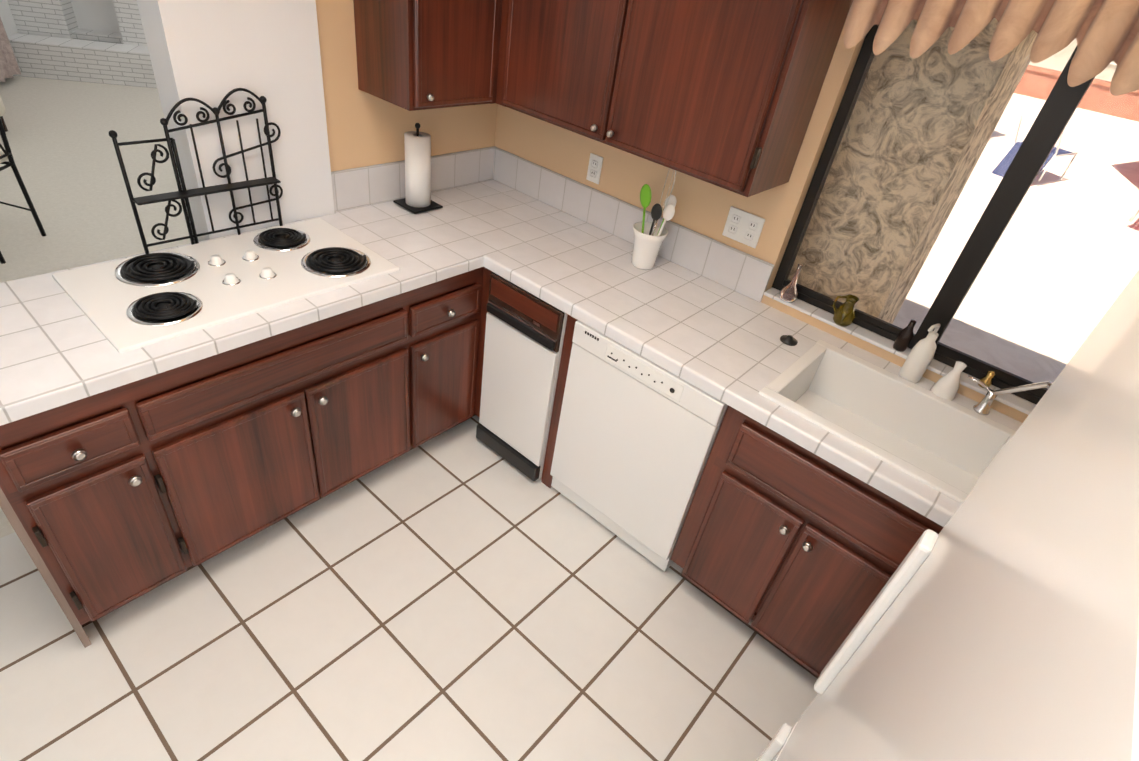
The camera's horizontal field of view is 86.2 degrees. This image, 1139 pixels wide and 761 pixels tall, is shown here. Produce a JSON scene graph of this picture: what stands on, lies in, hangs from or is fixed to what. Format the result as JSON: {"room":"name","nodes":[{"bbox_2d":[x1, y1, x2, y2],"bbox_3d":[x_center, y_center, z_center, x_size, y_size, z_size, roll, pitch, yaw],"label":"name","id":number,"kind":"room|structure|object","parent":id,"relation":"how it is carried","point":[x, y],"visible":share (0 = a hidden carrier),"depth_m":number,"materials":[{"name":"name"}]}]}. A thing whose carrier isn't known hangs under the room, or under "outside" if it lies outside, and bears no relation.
{"room":"kitchen","nodes":[
{"label":"kitchen","id":0,"kind":"room"},
{"bbox_2d":[0,0,17,78],"bbox_3d":[-4.777,-4.014,2.528,0.200,6.000,7.000,-2,37,-16],"label":"wall","id":1,"kind":"structure","parent":0,"point":[8,21],"depth_m":6.16,"materials":[{"name":"white paint"}]},
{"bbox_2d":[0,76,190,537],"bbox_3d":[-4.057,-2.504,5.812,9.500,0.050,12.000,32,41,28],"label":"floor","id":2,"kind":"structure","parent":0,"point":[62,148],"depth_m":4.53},
{"bbox_2d":[0,96,7,131],"bbox_3d":[-4.703,-2.285,4.502,0.510,0.950,0.670,-2,37,-16],"label":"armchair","id":3,"kind":"object","parent":2,"relation":"on","point":[2,110],"visible":0.75,"depth_m":4.91,"materials":[{"name":"fabric"}]},
{"bbox_2d":[0,117,45,263],"bbox_3d":[-3.350,-1.201,3.280,0.496,1.021,0.420,4,36,-8],"label":"dining chair","id":4,"kind":"object","parent":2,"relation":"on","point":[5,153],"visible":1,"depth_m":3.50,"materials":[{"name":"black metal"}]},
{"bbox_2d":[7,0,156,87],"bbox_3d":[-4.073,-5.302,5.659,2.938,4.600,0.998,-2,37,-16],"label":"brick fireplace","id":5,"kind":"object","parent":2,"relation":"on","point":[99,41],"visible":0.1,"depth_m":6.36,"materials":[{"name":"white brick"}]},
{"bbox_2d":[137,0,496,241],"bbox_3d":[-0.829,-1.035,2.430,0.160,2.450,1.360,32,41,28],"label":"wall","id":6,"kind":"structure","parent":0,"point":[294,62],"depth_m":2.09,"materials":[{"name":"white paint"}]},
{"bbox_2d":[0,162,487,425],"bbox_3d":[-1.062,-0.381,1.915,0.633,0.201,1.530,32,41,28],"label":"countertop","id":7,"kind":"structure","parent":6,"relation":"attached to","point":[52,355],"depth_m":1.75,"materials":[{"name":"white tile"}]},
{"bbox_2d":[108,88,282,253],"bbox_3d":[-1.166,-0.684,1.986,0.056,0.482,0.506,32,41,28],"label":"rack","id":8,"kind":"object","parent":7,"relation":"on","point":[182,193],"visible":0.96,"depth_m":1.97,"materials":[{"name":"black metal"}]},
{"bbox_2d":[52,218,399,352],"bbox_3d":[-1.057,-0.360,1.952,0.503,0.034,0.860,32,41,28],"label":"electric cooktop","id":9,"kind":"object","parent":7,"relation":"in","point":[131,303],"visible":1,"depth_m":1.87,"materials":[{"name":"white metal"}]},
{"bbox_2d":[353,0,504,110],"bbox_3d":[-0.452,-1.498,2.044,0.363,1.024,0.416,32,41,28],"label":"upper cabinet","id":10,"kind":"object","parent":6,"relation":"attached to","point":[412,55],"depth_m":2.14,"materials":[{"name":"brown wood"}]},
{"bbox_2d":[431,148,575,209],"bbox_3d":[-0.358,-0.780,2.630,0.633,0.201,0.390,32,41,28],"label":"countertop","id":11,"kind":"structure","parent":6,"relation":"attached to","point":[495,177],"depth_m":2.86,"materials":[{"name":"white tile"}]},
{"bbox_2d":[0,414,817,760],"bbox_3d":[-0.516,1.131,1.678,3.100,0.050,3.850,32,41,28],"label":"floor","id":12,"kind":"structure","parent":0,"point":[460,592],"depth_m":1.99,"materials":[{"name":"white tile"}]},
{"bbox_2d":[0,379,207,647],"bbox_3d":[-1.505,0.267,1.839,0.610,0.868,0.348,32,41,28],"label":"base cabinet","id":13,"kind":"object","parent":12,"relation":"on","point":[111,500],"depth_m":1.64,"materials":[{"name":"brown wood"}]},
{"bbox_2d":[144,286,423,558],"bbox_3d":[-1.123,0.055,2.221,0.600,0.868,0.935,32,41,28],"label":"base cabinet","id":14,"kind":"object","parent":12,"relation":"on","point":[258,432],"depth_m":2.02,"materials":[{"name":"brown wood"}]},
{"bbox_2d":[424,267,483,442],"bbox_3d":[-0.729,-0.169,2.622,0.600,0.868,0.395,32,41,28],"label":"base cabinet","id":15,"kind":"object","parent":12,"relation":"on","point":[452,305],"depth_m":2.45,"materials":[{"name":"brown wood"}]},
{"bbox_2d":[476,272,567,480],"bbox_3d":[-0.032,-0.099,2.678,0.376,0.844,0.625,32,41,28],"label":"trash compactor","id":16,"kind":"object","parent":12,"relation":"on","point":[524,336],"visible":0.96,"depth_m":2.44,"materials":[{"name":"white metal"}]},
{"bbox_2d":[550,320,727,571],"bbox_3d":[0.380,0.166,2.430,0.598,0.864,0.612,32,41,28],"label":"dishwasher","id":17,"kind":"object","parent":12,"relation":"on","point":[636,436],"visible":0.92,"depth_m":2.17,"materials":[{"name":"white metal"}]},
{"bbox_2d":[671,411,943,676],"bbox_3d":[0.871,0.540,2.176,0.718,0.700,0.622,32,41,28],"label":"base cabinet","id":18,"kind":"object","parent":12,"relation":"on","point":[796,552],"depth_m":1.88,"materials":[{"name":"brown wood"}]},
{"bbox_2d":[756,270,1138,760],"bbox_3d":[0.521,0.859,0.747,0.725,1.760,0.910,32,41,28],"label":"refrigerator","id":19,"kind":"object","parent":12,"relation":"on","point":[998,620],"visible":1,"depth_m":0.45,"materials":[{"name":"white metal"}]},
{"bbox_2d":[495,7,1027,422],"bbox_3d":[0.819,-0.582,2.201,3.220,2.450,0.150,32,41,28],"label":"wall","id":20,"kind":"structure","parent":0,"point":[702,207],"depth_m":2.32,"materials":[{"name":"beige paint"}]},
{"bbox_2d":[586,153,602,183],"bbox_3d":[0.106,-0.904,2.599,0.070,0.114,0.010,32,41,28],"label":"outlet","id":21,"kind":"object","parent":20,"relation":"attached to","point":[594,168],"visible":1,"depth_m":2.60,"materials":[{"name":"white plastic"}]},
{"bbox_2d":[505,0,850,196],"bbox_3d":[0.293,-1.299,1.950,1.136,1.024,0.332,32,41,28],"label":"upper cabinet","id":22,"kind":"object","parent":20,"relation":"attached to","point":[724,94],"depth_m":1.89,"materials":[{"name":"brown wood"}]},
{"bbox_2d":[396,146,1021,526],"bbox_3d":[0.529,-0.225,2.080,2.996,0.201,0.648,32,41,28],"label":"countertop","id":23,"kind":"structure","parent":20,"relation":"attached to","point":[692,308],"depth_m":2.21,"materials":[{"name":"white tile"}]},
{"bbox_2d":[393,123,442,213],"bbox_3d":[-0.626,-0.885,2.510,0.150,0.342,0.150,32,41,28],"label":"paper towel holder","id":24,"kind":"object","parent":23,"relation":"on","point":[417,199],"visible":1,"depth_m":2.49,"materials":[{"name":"white paper"}]},
{"bbox_2d":[632,222,668,269],"bbox_3d":[0.304,-0.525,2.400,0.140,0.155,0.140,32,41,28],"label":"utensil crock","id":25,"kind":"object","parent":23,"relation":"on","point":[646,247],"visible":0.98,"depth_m":2.37,"materials":[{"name":"white ceramic"}]},
{"bbox_2d":[780,335,797,345],"bbox_3d":[0.761,-0.144,2.103,0.060,0.020,0.060,32,41,28],"label":"stopper","id":26,"kind":"object","parent":23,"relation":"on","point":[789,340],"visible":1,"depth_m":2.09,"materials":[{"name":"black plastic"}]},
{"bbox_2d":[759,339,1015,503],"bbox_3d":[0.958,0.176,1.876,0.662,0.192,0.482,32,41,28],"label":"sink","id":27,"kind":"object","parent":23,"relation":"in","point":[951,449],"visible":0.54,"depth_m":1.97,"materials":[{"name":"white ceramic"}]},
{"bbox_2d":[899,324,940,382],"bbox_3d":[1.135,-0.090,1.954,0.066,0.210,0.085,32,41,28],"label":"soap dispenser","id":28,"kind":"object","parent":23,"relation":"on","point":[917,361],"visible":0.96,"depth_m":1.95,"materials":[{"name":"white ceramic"}]},
{"bbox_2d":[931,361,966,400],"bbox_3d":[1.208,-0.003,1.922,0.072,0.130,0.070,32,41,28],"label":"vase","id":29,"kind":"object","parent":23,"relation":"on","point":[946,386],"visible":0.9,"depth_m":1.91,"materials":[{"name":"white ceramic"}]},
{"bbox_2d":[967,376,1052,415],"bbox_3d":[1.298,0.041,1.812,0.212,0.213,0.150,32,41,28],"label":"chrome faucet","id":30,"kind":"object","parent":23,"relation":"on","point":[983,405],"visible":0.81,"depth_m":1.87,"materials":[{"name":"silver metal"}]},
{"bbox_2d":[722,206,764,247],"bbox_3d":[0.644,-0.568,2.257,0.143,0.114,0.010,32,41,28],"label":"outlet","id":31,"kind":"object","parent":20,"relation":"attached to","point":[743,227],"visible":1,"depth_m":2.25,"materials":[{"name":"white plastic"}]},
{"bbox_2d":[763,287,1035,414],"bbox_3d":[1.163,-0.082,2.060,1.096,0.012,0.066,32,41,28],"label":"window sill","id":32,"kind":"structure","parent":20,"relation":"attached to","point":[1009,399],"depth_m":2.09,"materials":[{"name":"white tile"}]},
{"bbox_2d":[779,264,802,302],"bbox_3d":[0.820,-0.359,2.226,0.068,0.140,0.068,32,41,28],"label":"glass vase","id":33,"kind":"object","parent":32,"relation":"on","point":[788,293],"visible":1,"depth_m":2.23,"materials":[{"name":"pink"}]},
{"bbox_2d":[833,294,858,326],"bbox_3d":[0.967,-0.251,2.143,0.088,0.105,0.068,32,41,28],"label":"glass pitcher","id":34,"kind":"object","parent":32,"relation":"on","point":[844,315],"visible":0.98,"depth_m":2.12,"materials":[{"name":"yellow"}]},
{"bbox_2d":[893,320,915,351],"bbox_3d":[1.131,-0.153,2.043,0.044,0.110,0.043,32,41,28],"label":"bottle","id":35,"kind":"object","parent":32,"relation":"on","point":[902,341],"visible":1,"depth_m":2.04,"materials":[{"name":"black glass"}]},
{"bbox_2d":[772,20,1138,404],"bbox_3d":[1.273,-0.547,1.765,1.100,1.130,0.052,32,41,28],"label":"window","id":36,"kind":"structure","parent":20,"relation":"in","point":[1058,109],"depth_m":1.90,"materials":[{"name":"brown metal"}]},
{"bbox_2d":[978,371,995,387],"bbox_3d":[1.332,-0.007,1.935,0.036,0.060,0.036,32,41,28],"label":"figurine","id":37,"kind":"object","parent":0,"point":[987,379],"depth_m":1.93,"materials":[{"name":"gold metal"}]},
{"bbox_3d":[1.432,-1.050,1.143,1.545,0.069,0.102,32,41,28],"label":"rod","id":38,"kind":"object","parent":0,"visible":0},
{"bbox_2d":[844,0,1138,95],"bbox_3d":[1.352,-0.798,1.257,1.502,0.479,0.064,32,41,28],"label":"valance","id":39,"kind":"object","parent":38,"relation":"hanging from","point":[1105,33],"visible":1,"depth_m":1.46,"materials":[{"name":"fabric"}]},
{"bbox_3d":[-5.093,-4.191,4.237,0.131,0.060,2.175,-2,37,-16],"label":"curtain rod","id":40,"kind":"object","parent":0,"visible":0},
{"bbox_2d":[0,17,20,81],"bbox_3d":[-5.196,-3.344,4.833,0.091,2.000,1.900,-2,37,-16],"label":"curtain","id":41,"kind":"object","parent":40,"relation":"hanging from","point":[9,67],"visible":1,"depth_m":5.92,"materials":[{"name":"fabric"}]},
{"label":"outside","id":42,"kind":"structure","parent":0,"visible":0},
{"bbox_2d":[892,93,1138,388],"bbox_3d":[14.129,-7.127,15.658,28.000,1.034,39.840,32,41,28],"label":"patio","id":43,"kind":"structure","parent":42,"point":[1069,204],"depth_m":5.38,"materials":[{"name":"white concrete"}]},
{"bbox_2d":[788,18,1037,323],"bbox_3d":[2.132,-0.330,1.964,3.800,2.710,1.040,32,41,28],"label":"porch column","id":44,"kind":"structure","parent":43,"relation":"on","point":[935,85],"depth_m":2.25,"materials":[{"name":"beige stone"}]},
{"bbox_2d":[992,97,1077,180],"bbox_3d":[5.217,-2.575,6.755,0.744,0.952,0.471,-12,41,-27],"label":"chair","id":45,"kind":"object","parent":43,"relation":"on","point":[1006,160],"depth_m":6.82,"materials":[{"name":"blue fabric"},{"name":"metal"}]},
{"bbox_2d":[1029,38,1116,81],"bbox_3d":[11.054,-12.313,17.160,14.100,6.600,9.020,32,41,28],"label":"neighbor house","id":46,"kind":"structure","parent":43,"relation":"on","point":[1060,62],"depth_m":13.76,"materials":[{"name":"paint"}]},
{"bbox_2d":[1014,65,1138,121],"bbox_3d":[8.666,-4.356,9.774,24.000,0.729,0.260,32,41,28],"label":"wall","id":47,"kind":"structure","parent":43,"relation":"on","point":[1127,101],"depth_m":9.78,"materials":[{"name":"brick"}]},
{"bbox_2d":[1128,206,1138,221],"bbox_3d":[6.269,-1.847,6.036,1.669,0.592,0.670,-22,47,-37],"label":"lounge chair","id":48,"kind":"object","parent":43,"relation":"on","point":[1131,219],"depth_m":5.94,"materials":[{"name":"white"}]}
]}

